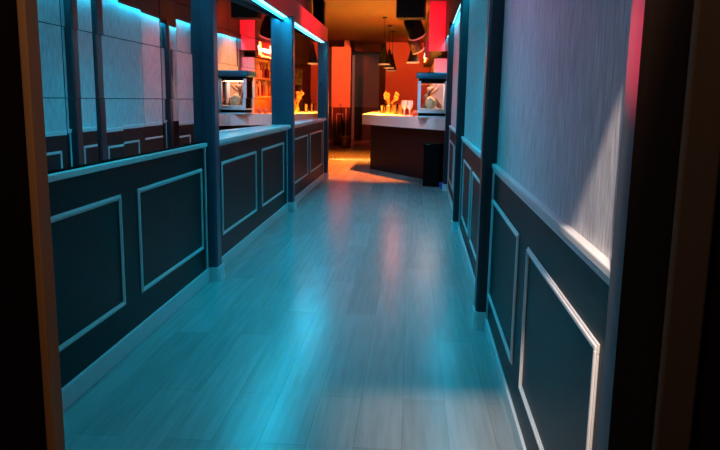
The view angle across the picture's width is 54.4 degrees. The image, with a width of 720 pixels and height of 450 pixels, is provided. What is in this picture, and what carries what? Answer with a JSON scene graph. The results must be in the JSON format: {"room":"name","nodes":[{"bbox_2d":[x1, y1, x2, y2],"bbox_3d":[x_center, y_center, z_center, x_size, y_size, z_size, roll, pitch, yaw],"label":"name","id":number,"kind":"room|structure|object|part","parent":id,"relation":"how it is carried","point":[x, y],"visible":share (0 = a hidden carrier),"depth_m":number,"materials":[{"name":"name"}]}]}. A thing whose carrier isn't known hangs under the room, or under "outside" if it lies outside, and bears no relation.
{"room":"entertainment venue","nodes":[
{"label":"entertainment venue","id":0,"kind":"room"},
{"bbox_2d":[48,118,325,387],"bbox_3d":[-1.229,-1.408,6.652,0.570,3.100,11.380,2,10,4],"label":"wall","id":1,"kind":"structure","parent":0,"point":[129,233],"depth_m":3.96,"materials":[{"name":"paint"}]},
{"bbox_3d":[-1.276,0.237,3.065,0.011,0.590,1.195,2,10,4],"label":"panel moulding","id":2,"kind":"part","parent":1,"relation":"part of","materials":[{"name":"paint"}]},
{"bbox_2d":[37,0,202,170],"bbox_3d":[-1.266,-0.892,3.073,0.022,1.260,3.825,2,10,4],"label":"wall mirror","id":3,"kind":"object","parent":1,"relation":"attached to","point":[121,78],"visible":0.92,"depth_m":3.55,"materials":[{"name":"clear mirror"}]},
{"bbox_3d":[-1.261,-0.233,3.105,0.030,0.030,4.000,2,10,4],"label":"chair rail","id":4,"kind":"part","parent":1,"relation":"part of","materials":[{"name":"paint"}]},
{"bbox_2d":[61,268,209,411],"bbox_3d":[-1.273,0.718,3.274,0.016,0.100,4.000,2,10,4],"label":"baseboard","id":5,"kind":"structure","parent":1,"relation":"attached to","point":[94,372],"depth_m":3.70,"materials":[{"name":"paint"}]},
{"bbox_3d":[-1.175,-0.010,4.457,0.011,0.590,1.190,2,10,4],"label":"panel moulding","id":6,"kind":"part","parent":1,"relation":"part of","materials":[{"name":"paint"}]},
{"bbox_3d":[-1.127,-0.117,5.119,0.012,0.900,0.025,2,10,4],"label":"corner moulding","id":7,"kind":"part","parent":1,"relation":"part of","materials":[{"name":"paint"}]},
{"bbox_3d":[-1.050,-0.315,6.181,0.011,0.590,1.260,2,10,4],"label":"panel moulding","id":8,"kind":"part","parent":1,"relation":"part of","materials":[{"name":"paint"}]},
{"bbox_2d":[216,0,281,132],"bbox_3d":[-1.141,-1.546,6.721,0.020,1.250,3.250,2,10,7],"label":"wall mirror","id":9,"kind":"object","parent":1,"relation":"attached to","point":[248,34],"visible":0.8,"depth_m":6.92,"materials":[{"name":"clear mirror"}]},
{"bbox_3d":[-0.988,-0.870,6.816,0.018,0.020,3.290,2,10,4],"label":"ledge moulding","id":10,"kind":"part","parent":1,"relation":"part of","materials":[{"name":"paint"}]},
{"bbox_2d":[222,203,288,266],"bbox_3d":[-1.003,0.061,6.982,0.016,0.100,3.290,2,10,4],"label":"baseboard","id":11,"kind":"structure","parent":1,"relation":"attached to","point":[249,239],"depth_m":6.64,"materials":[{"name":"paint"}]},
{"bbox_2d":[252,0,287,19],"bbox_3d":[-0.899,-2.275,7.356,0.129,0.050,1.571,2,10,4],"label":"strip light","id":12,"kind":"object","parent":1,"relation":"attached to","point":[269,7],"depth_m":7.37,"materials":[{"name":"grey plastic"}]},
{"bbox_3d":[-0.943,-0.575,7.649,0.011,0.590,1.230,2,10,4],"label":"panel moulding","id":13,"kind":"part","parent":1,"relation":"part of","materials":[{"name":"paint"}]},
{"bbox_3d":[-0.882,-0.712,8.478,0.012,0.900,0.025,2,10,4],"label":"corner moulding","id":14,"kind":"part","parent":1,"relation":"part of","materials":[{"name":"paint"}]},
{"bbox_2d":[249,0,327,40],"bbox_3d":[-1.133,-2.277,6.491,0.335,0.250,11.380,2,10,4],"label":"trim","id":15,"kind":"structure","parent":1,"relation":"attached to","point":[302,16],"depth_m":9.20,"materials":[{"name":"red paint"}]},
{"bbox_2d":[313,0,324,25],"bbox_3d":[-0.681,-3.541,11.712,0.180,0.420,0.240,2,10,4],"label":"wall speaker","id":16,"kind":"object","parent":15,"relation":"on","point":[318,5],"visible":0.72,"depth_m":11.59,"materials":[{"name":"black plastic"}]},
{"bbox_2d":[323,1,324,24],"bbox_3d":[-0.596,-3.538,11.706,0.010,0.360,0.200,2,10,4],"label":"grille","id":17,"kind":"object","parent":16,"relation":"attached to","point":[323,1],"depth_m":11.65,"materials":[{"name":"black metal"}]},
{"bbox_3d":[-0.805,-0.908,9.530,0.011,0.590,1.320,2,10,4],"label":"panel moulding","id":18,"kind":"part","parent":1,"relation":"part of","materials":[{"name":"paint"}]},
{"bbox_2d":[295,28,322,120],"bbox_3d":[-0.822,-2.150,10.140,0.021,1.250,3.440,2,10,6],"label":"wall mirror","id":19,"kind":"object","parent":1,"relation":"attached to","point":[308,52],"visible":0.6,"depth_m":10.48,"materials":[{"name":"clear mirror"}]},
{"bbox_2d":[295,173,323,202],"bbox_3d":[-0.752,-0.548,10.419,0.016,0.100,3.450,2,10,4],"label":"baseboard","id":20,"kind":"structure","parent":1,"relation":"attached to","point":[298,197],"depth_m":10.28,"materials":[{"name":"paint"}]},
{"bbox_2d":[295,21,324,41],"bbox_3d":[-0.726,-2.695,9.730,0.129,0.050,2.862,2,10,4],"label":"strip light","id":21,"kind":"object","parent":1,"relation":"attached to","point":[297,25],"depth_m":9.91,"materials":[{"name":"grey plastic"}]},
{"bbox_3d":[-0.690,-1.189,11.111,0.011,0.590,1.420,2,10,4],"label":"panel moulding","id":22,"kind":"part","parent":1,"relation":"part of","materials":[{"name":"paint"}]},
{"bbox_3d":[-0.626,-1.335,11.994,0.012,0.900,0.025,2,10,4],"label":"corner moulding","id":23,"kind":"part","parent":1,"relation":"part of","materials":[{"name":"paint"}]},
{"bbox_2d":[63,139,517,449],"bbox_3d":[-0.466,-0.728,12.021,5.800,0.100,28.200,2,10,4],"label":"floor","id":24,"kind":"structure","parent":0,"point":[346,324],"depth_m":3.81,"materials":[{"name":"laminate"}]},
{"bbox_2d":[200,0,224,280],"bbox_3d":[-1.228,-0.734,5.122,0.415,2.310,0.152,2,10,4],"label":"pillar","id":25,"kind":"structure","parent":24,"relation":"on","point":[208,8],"depth_m":5.07,"materials":[{"name":"paint"}]},
{"bbox_2d":[280,16,296,210],"bbox_3d":[-0.984,-1.329,8.481,0.415,2.310,0.152,2,10,4],"label":"pillar","id":26,"kind":"structure","parent":24,"relation":"on","point":[288,24],"depth_m":8.37,"materials":[{"name":"paint"}]},
{"bbox_2d":[322,41,329,178],"bbox_3d":[-0.728,-1.952,11.997,0.415,2.310,0.152,2,10,4],"label":"pillar","id":27,"kind":"structure","parent":24,"relation":"on","point":[326,43],"depth_m":11.90,"materials":[{"name":"paint"}]},
{"bbox_2d":[340,135,349,145],"bbox_3d":[-0.460,-2.526,20.968,0.300,0.300,0.300,2,10,4],"label":"umbrella stand","id":28,"kind":"object","parent":24,"relation":"on","point":[344,139],"visible":1,"depth_m":20.88,"materials":[{"name":"black"}]},
{"bbox_2d":[338,104,343,135],"bbox_3d":[-0.550,-3.003,20.890,0.200,1.207,0.060,2,10,4],"label":"umbrella","id":29,"kind":"object","parent":28,"relation":"in","point":[340,104],"visible":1,"depth_m":20.87,"materials":[{"name":"black plastic"}]},
{"bbox_2d":[362,110,444,181],"bbox_3d":[0.644,-2.050,16.174,1.398,1.080,9.861,0,10,-2],"label":"bar counter","id":30,"kind":"object","parent":24,"relation":"on","point":[397,140],"depth_m":12.82,"materials":[{"name":"laminate"}]},
{"bbox_2d":[380,105,383,113],"bbox_3d":[0.454,-2.410,14.558,0.101,0.190,0.099,2,10,4],"label":"beer glass","id":31,"kind":"object","parent":30,"relation":"on","point":[381,107],"visible":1,"depth_m":14.53,"materials":[{"name":"orange"}]},
{"bbox_2d":[385,104,390,113],"bbox_3d":[0.550,-2.259,13.662,0.126,0.210,0.124,2,10,4],"label":"beer glass","id":32,"kind":"object","parent":30,"relation":"on","point":[387,107],"visible":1,"depth_m":13.63,"materials":[{"name":"orange"}]},
{"bbox_2d":[384,92,398,113],"bbox_3d":[0.644,-2.515,14.407,0.333,0.454,0.239,2,10,4],"label":"flower vase","id":33,"kind":"object","parent":30,"relation":"on","point":[386,94],"visible":0.84,"depth_m":14.36,"materials":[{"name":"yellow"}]},
{"bbox_2d":[391,104,396,113],"bbox_3d":[0.660,-2.233,13.526,0.126,0.210,0.124,2,10,4],"label":"beer glass","id":34,"kind":"object","parent":30,"relation":"on","point":[393,107],"visible":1,"depth_m":13.49,"materials":[{"name":"orange"}]},
{"bbox_2d":[397,104,402,114],"bbox_3d":[0.764,-2.192,13.302,0.126,0.210,0.124,2,10,4],"label":"beer glass","id":35,"kind":"object","parent":30,"relation":"on","point":[399,108],"visible":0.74,"depth_m":13.27,"materials":[{"name":"orange"}]},
{"bbox_2d":[362,110,444,130],"bbox_3d":[0.651,-2.486,16.096,1.398,0.195,9.861,0,10,-2],"label":"countertop","id":36,"kind":"structure","parent":30,"relation":"on","point":[374,117],"depth_m":12.49,"materials":[{"name":"stone"}]},
{"bbox_2d":[401,100,406,115],"bbox_3d":[0.832,-2.193,13.113,0.120,0.280,0.120,2,10,4],"label":"goblet","id":37,"kind":"object","parent":30,"relation":"on","point":[404,102],"visible":0.93,"depth_m":13.06,"materials":[{"name":"white"}]},
{"bbox_2d":[407,100,412,115],"bbox_3d":[0.917,-2.155,12.910,0.120,0.280,0.120,2,10,4],"label":"goblet","id":38,"kind":"object","parent":30,"relation":"on","point":[409,102],"visible":0.97,"depth_m":12.86,"materials":[{"name":"white"}]},
{"bbox_2d":[417,116,444,117],"bbox_3d":[1.215,-1.839,11.885,0.490,0.025,0.400,2,10,4],"label":"tray","id":39,"kind":"object","parent":30,"relation":"on","point":[417,116],"depth_m":11.69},
{"bbox_2d":[416,72,446,117],"bbox_3d":[1.220,-2.190,11.823,0.560,0.740,0.460,2,10,4],"label":"machine","id":40,"kind":"object","parent":30,"relation":"on","point":[424,77],"visible":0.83,"depth_m":11.63,"materials":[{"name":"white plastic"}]},
{"bbox_3d":[0.987,-2.145,11.664,0.050,0.500,0.040,2,10,4],"label":"corner post","id":41,"kind":"part","parent":40,"relation":"part of","materials":[{"name":"white metal"}]},
{"bbox_2d":[425,97,435,108],"bbox_3d":[1.184,-2.036,11.723,0.191,0.226,0.147,2,10,4],"label":"rock","id":42,"kind":"object","parent":40,"relation":"on","point":[430,103],"visible":1,"depth_m":11.68,"materials":[{"name":"grey stone"}]},
{"bbox_2d":[416,72,446,83],"bbox_3d":[1.224,-2.471,11.773,0.560,0.170,0.460,2,10,4],"label":"hood","id":43,"kind":"object","parent":40,"relation":"attached to","point":[424,77],"depth_m":11.56,"materials":[{"name":"black plastic"}]},
{"bbox_2d":[422,86,442,108],"bbox_3d":[1.228,-2.148,11.824,0.350,0.394,0.149,2,10,4],"label":"driftwood","id":44,"kind":"object","parent":40,"relation":"on","point":[431,89],"visible":0.76,"depth_m":11.80,"materials":[{"name":"brown wood"}]},
{"bbox_3d":[1.426,-2.133,11.634,0.050,0.500,0.040,2,10,4],"label":"corner post","id":45,"kind":"part","parent":40,"relation":"part of","materials":[{"name":"white metal"}]},
{"bbox_2d":[423,143,443,186],"bbox_3d":[1.177,-0.971,11.274,0.290,0.690,0.260,5,11,24],"label":"waste bin","id":46,"kind":"object","parent":24,"relation":"on","point":[433,152],"visible":0.88,"depth_m":11.18,"materials":[{"name":"black plastic"}]},
{"bbox_3d":[1.184,-1.286,11.222,0.290,0.050,0.250,5,11,24],"label":"lid","id":47,"kind":"part","parent":46,"relation":"part of","materials":[{"name":"black plastic"}]},
{"bbox_2d":[442,22,454,190],"bbox_3d":[1.357,-1.763,10.579,0.140,2.500,0.162,2,10,5],"label":"pillar","id":48,"kind":"structure","parent":24,"relation":"on","point":[451,29],"depth_m":10.49,"materials":[{"name":"paint"}]},
{"bbox_2d":[451,0,469,231],"bbox_3d":[1.061,-1.173,7.244,0.140,2.500,0.162,2,10,5],"label":"pillar","id":49,"kind":"structure","parent":24,"relation":"on","point":[464,7],"depth_m":7.16,"materials":[{"name":"paint"}]},
{"bbox_2d":[472,0,504,328],"bbox_3d":[0.781,-0.615,4.085,0.140,2.500,0.162,2,10,5],"label":"pillar","id":50,"kind":"structure","parent":24,"relation":"on","point":[495,11],"depth_m":4.05,"materials":[{"name":"paint"}]},
{"bbox_2d":[596,0,644,449],"bbox_3d":[0.564,-0.131,1.354,0.090,2.500,0.117,2,10,5],"label":"pillar","id":51,"kind":"structure","parent":24,"relation":"on","point":[637,12],"depth_m":1.39,"materials":[{"name":"grey paint"}]},
{"bbox_2d":[295,0,311,13],"bbox_3d":[-1.264,-2.669,6.431,0.060,0.540,11.380,2,10,4],"label":"wall","id":52,"kind":"structure","parent":0,"point":[307,4],"depth_m":11.45,"materials":[{"name":"red paint"}]},
{"bbox_2d":[331,40,351,144],"bbox_3d":[-0.562,-3.984,21.162,0.570,3.100,0.345,2,10,4],"label":"wall","id":53,"kind":"structure","parent":0,"point":[341,56],"depth_m":21.03,"materials":[{"name":"paint"}]},
{"bbox_3d":[-0.633,-2.988,21.181,0.440,1.130,0.025,2,10,4],"label":"panel moulding","id":54,"kind":"part","parent":53,"relation":"part of","materials":[{"name":"paint"}]},
{"bbox_2d":[329,47,380,139],"bbox_3d":[0.248,-4.470,23.957,5.400,3.100,0.250,2,10,4],"label":"wall","id":55,"kind":"structure","parent":0,"point":[365,67],"depth_m":23.91,"materials":[{"name":"paint"}]},
{"bbox_3d":[-0.233,-4.347,23.938,0.090,2.850,0.100,2,10,4],"label":"door casing","id":56,"kind":"part","parent":55,"relation":"part of","materials":[{"name":"paint"}]},
{"bbox_3d":[0.234,-3.500,24.156,5.400,1.120,0.200,2,10,4],"label":"panel","id":57,"kind":"part","parent":55,"relation":"part of","materials":[{"name":"brown wood"}]},
{"bbox_2d":[351,44,382,53],"bbox_3d":[0.281,-5.662,22.497,1.200,0.240,1.000,2,10,4],"label":"lintel","id":58,"kind":"object","parent":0,"point":[356,48],"visible":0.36,"depth_m":22.02,"materials":[{"name":"brown wood"}]},
{"bbox_2d":[312,0,446,46],"bbox_3d":[-0.303,-4.156,13.031,5.800,0.100,25.000,2,10,4],"label":"ceiling","id":59,"kind":"structure","parent":0,"point":[356,21],"depth_m":15.93,"materials":[{"name":"paint"}]},
{"bbox_2d":[378,17,389,64],"bbox_3d":[0.525,-3.935,14.975,0.260,0.992,0.260,2,10,4],"label":"pendant lamp","id":60,"kind":"object","parent":59,"relation":"hanging from","point":[384,60],"visible":1,"depth_m":14.96,"materials":[{"name":"black metal"}]},
{"bbox_3d":[0.521,-3.675,15.021,0.244,0.420,0.244,2,10,4],"label":"lamp shade","id":61,"kind":"part","parent":60,"relation":"part of","materials":[{"name":"black metal"}]},
{"bbox_2d":[384,25,393,68],"bbox_3d":[0.699,-4.224,16.612,0.260,0.992,0.260,2,10,4],"label":"pendant lamp","id":62,"kind":"object","parent":59,"relation":"hanging from","point":[391,66],"visible":0.91,"depth_m":16.60,"materials":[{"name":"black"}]},
{"bbox_3d":[0.695,-3.965,16.658,0.244,0.420,0.244,2,10,4],"label":"lamp shade","id":63,"kind":"part","parent":62,"relation":"part of","materials":[{"name":"black metal"}]},
{"bbox_2d":[387,31,396,70],"bbox_3d":[0.833,-4.476,18.034,0.260,0.992,0.260,2,10,4],"label":"pendant lamp","id":64,"kind":"object","parent":59,"relation":"hanging from","point":[392,32],"visible":0.77,"depth_m":18.02,"materials":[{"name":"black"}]},
{"bbox_3d":[0.829,-4.216,18.080,0.244,0.420,0.244,2,10,4],"label":"lamp shade","id":65,"kind":"part","parent":64,"relation":"part of","materials":[{"name":"black metal"}]},
{"bbox_2d":[396,0,425,19],"bbox_3d":[0.816,-3.512,11.112,0.437,0.460,0.378,3,10,9],"label":"loudspeaker","id":66,"kind":"object","parent":59,"relation":"hanging from","point":[405,9],"visible":1,"depth_m":10.96,"materials":[{"name":"black plastic"}]},
{"bbox_2d":[407,50,418,62],"bbox_3d":[1.083,-3.774,14.118,0.260,0.992,0.260,2,10,4],"label":"pendant lamp","id":67,"kind":"object","parent":59,"relation":"hanging from","point":[412,58],"visible":0.43,"depth_m":14.10,"materials":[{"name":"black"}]},
{"bbox_2d":[404,20,425,40],"bbox_3d":[0.980,-3.642,12.541,0.447,0.681,0.328,-8,14,-41],"label":"lamp","id":68,"kind":"object","parent":59,"relation":"hanging from","point":[415,30],"visible":0.85,"depth_m":12.44,"materials":[{"name":"black plastic"}]},
{"bbox_2d":[407,39,423,54],"bbox_3d":[1.064,-3.668,13.287,0.339,0.850,0.249,-5,11,-28],"label":"lamp","id":69,"kind":"object","parent":59,"relation":"hanging from","point":[416,47],"visible":0.77,"depth_m":13.25,"materials":[{"name":"white"}]},
{"bbox_2d":[423,1,447,66],"bbox_3d":[1.703,-4.078,15.516,0.490,0.865,6.260,2,10,4],"label":"beam","id":70,"kind":"structure","parent":59,"relation":"attached to","point":[435,29],"depth_m":12.48,"materials":[{"name":"red paint"}]},
{"bbox_2d":[424,40,428,63],"bbox_3d":[1.276,-3.335,13.545,0.075,0.310,2.050,2,10,4],"label":"sign","id":71,"kind":"object","parent":70,"relation":"attached to","point":[426,55],"visible":1,"depth_m":12.55,"materials":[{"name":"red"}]},
{"bbox_3d":[1.380,-3.538,12.458,0.290,0.865,0.020,2,10,4],"label":"panel","id":72,"kind":"part","parent":70,"relation":"part of","materials":[{"name":"red paint"}]},
{"bbox_2d":[385,42,430,114],"bbox_3d":[1.782,-4.032,21.632,2.000,3.100,0.150,2,10,4],"label":"wall","id":73,"kind":"structure","parent":0,"point":[403,81],"depth_m":21.50,"materials":[{"name":"paint"}]},
{"bbox_2d":[379,65,385,109],"bbox_3d":[0.702,-3.819,22.054,0.200,2.500,0.650,2,10,4],"label":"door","id":74,"kind":"structure","parent":73,"relation":"in","point":[382,71],"depth_m":21.63,"materials":[{"name":"brown wood"}]},
{"bbox_2d":[428,58,446,108],"bbox_3d":[1.575,-2.504,15.819,0.460,2.125,5.830,2,10,4],"label":"wall","id":75,"kind":"structure","parent":0,"point":[439,65],"depth_m":12.85,"materials":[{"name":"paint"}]},
{"bbox_2d":[447,0,631,449],"bbox_3d":[1.676,-2.482,12.926,0.219,3.100,24.500,2,10,5],"label":"wall","id":76,"kind":"structure","parent":0,"point":[564,69],"depth_m":2.34,"materials":[{"name":"paint"}]},
{"bbox_3d":[1.342,-1.020,10.607,0.010,0.875,0.025,2,10,5],"label":"corner moulding","id":77,"kind":"part","parent":76,"relation":"part of","materials":[{"name":"paint"}]},
{"bbox_3d":[1.193,-0.275,9.124,0.014,0.075,3.250,2,10,5],"label":"baseboard","id":78,"kind":"part","parent":76,"relation":"part of","materials":[{"name":"paint"}]},
{"bbox_3d":[1.263,-0.859,9.728,0.011,0.585,1.310,2,10,5],"label":"panel moulding","id":79,"kind":"part","parent":76,"relation":"part of","materials":[{"name":"paint"}]},
{"bbox_2d":[446,0,460,38],"bbox_3d":[1.078,-2.615,6.686,0.103,0.665,12.200,2,10,5],"label":"trim","id":80,"kind":"structure","parent":76,"relation":"attached to","point":[452,5],"depth_m":10.25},
{"bbox_3d":[1.129,-0.593,8.222,0.011,0.585,1.280,2,10,5],"label":"panel moulding","id":81,"kind":"part","parent":76,"relation":"part of","materials":[{"name":"paint"}]},
{"bbox_3d":[1.046,-0.429,7.272,0.010,0.875,0.025,2,10,5],"label":"corner moulding","id":82,"kind":"part","parent":76,"relation":"part of","materials":[{"name":"paint"}]},
{"bbox_3d":[0.969,-0.273,6.417,0.011,0.585,1.000,2,10,5],"label":"panel moulding","id":83,"kind":"part","parent":76,"relation":"part of","materials":[{"name":"paint"}]},
{"bbox_3d":[0.905,0.300,5.877,0.014,0.075,3.070,2,10,5],"label":"baseboard","id":84,"kind":"part","parent":76,"relation":"part of","materials":[{"name":"paint"}]},
{"bbox_3d":[0.925,-0.625,5.711,0.028,0.045,3.070,2,10,5],"label":"chair rail","id":85,"kind":"part","parent":76,"relation":"part of","materials":[{"name":"paint"}]},
{"bbox_3d":[0.854,-0.044,5.122,0.011,0.585,1.200,2,10,5],"label":"panel moulding","id":86,"kind":"part","parent":76,"relation":"part of","materials":[{"name":"paint"}]},
{"bbox_3d":[0.766,0.129,4.113,0.010,0.875,0.025,2,10,5],"label":"corner moulding","id":87,"kind":"part","parent":76,"relation":"part of","materials":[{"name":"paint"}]},
{"bbox_3d":[0.716,0.232,3.562,0.011,0.585,1.100,2,10,5],"label":"panel moulding","id":88,"kind":"part","parent":76,"relation":"part of","materials":[{"name":"paint"}]},
{"bbox_3d":[0.644,0.822,2.925,0.014,0.075,2.647,2,10,5],"label":"baseboard","id":89,"kind":"part","parent":76,"relation":"part of","materials":[{"name":"paint"}]},
{"bbox_3d":[0.663,-0.103,2.760,0.028,0.045,2.647,2,10,5],"label":"chair rail","id":90,"kind":"part","parent":76,"relation":"part of","materials":[{"name":"paint"}]},
{"bbox_3d":[0.597,0.469,2.223,0.011,0.585,1.110,2,10,5],"label":"panel moulding","id":91,"kind":"part","parent":76,"relation":"part of","materials":[{"name":"paint"}]},
{"bbox_3d":[-0.355,-0.369,0.897,2.350,3.100,0.160,2,10,4],"label":"wall","id":92,"kind":"structure","parent":0,"visible":0},
{"bbox_2d":[0,0,719,449],"bbox_3d":[-0.019,0.117,0.951,0.960,2.135,0.175,2,10,4],"label":"door frame","id":93,"kind":"structure","parent":92,"relation":"in","point":[666,393],"depth_m":0.91,"materials":[{"name":"brown wood"}]},
{"bbox_3d":[0.387,0.142,0.845,0.042,2.135,0.015,2,10,4],"label":"casing","id":94,"kind":"part","parent":93,"relation":"part of","materials":[{"name":"brown wood"}]},
{"bbox_3d":[0.435,0.129,0.925,0.050,2.135,0.165,2,10,4],"label":"casing","id":95,"kind":"part","parent":93,"relation":"part of","materials":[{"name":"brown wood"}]}
]}

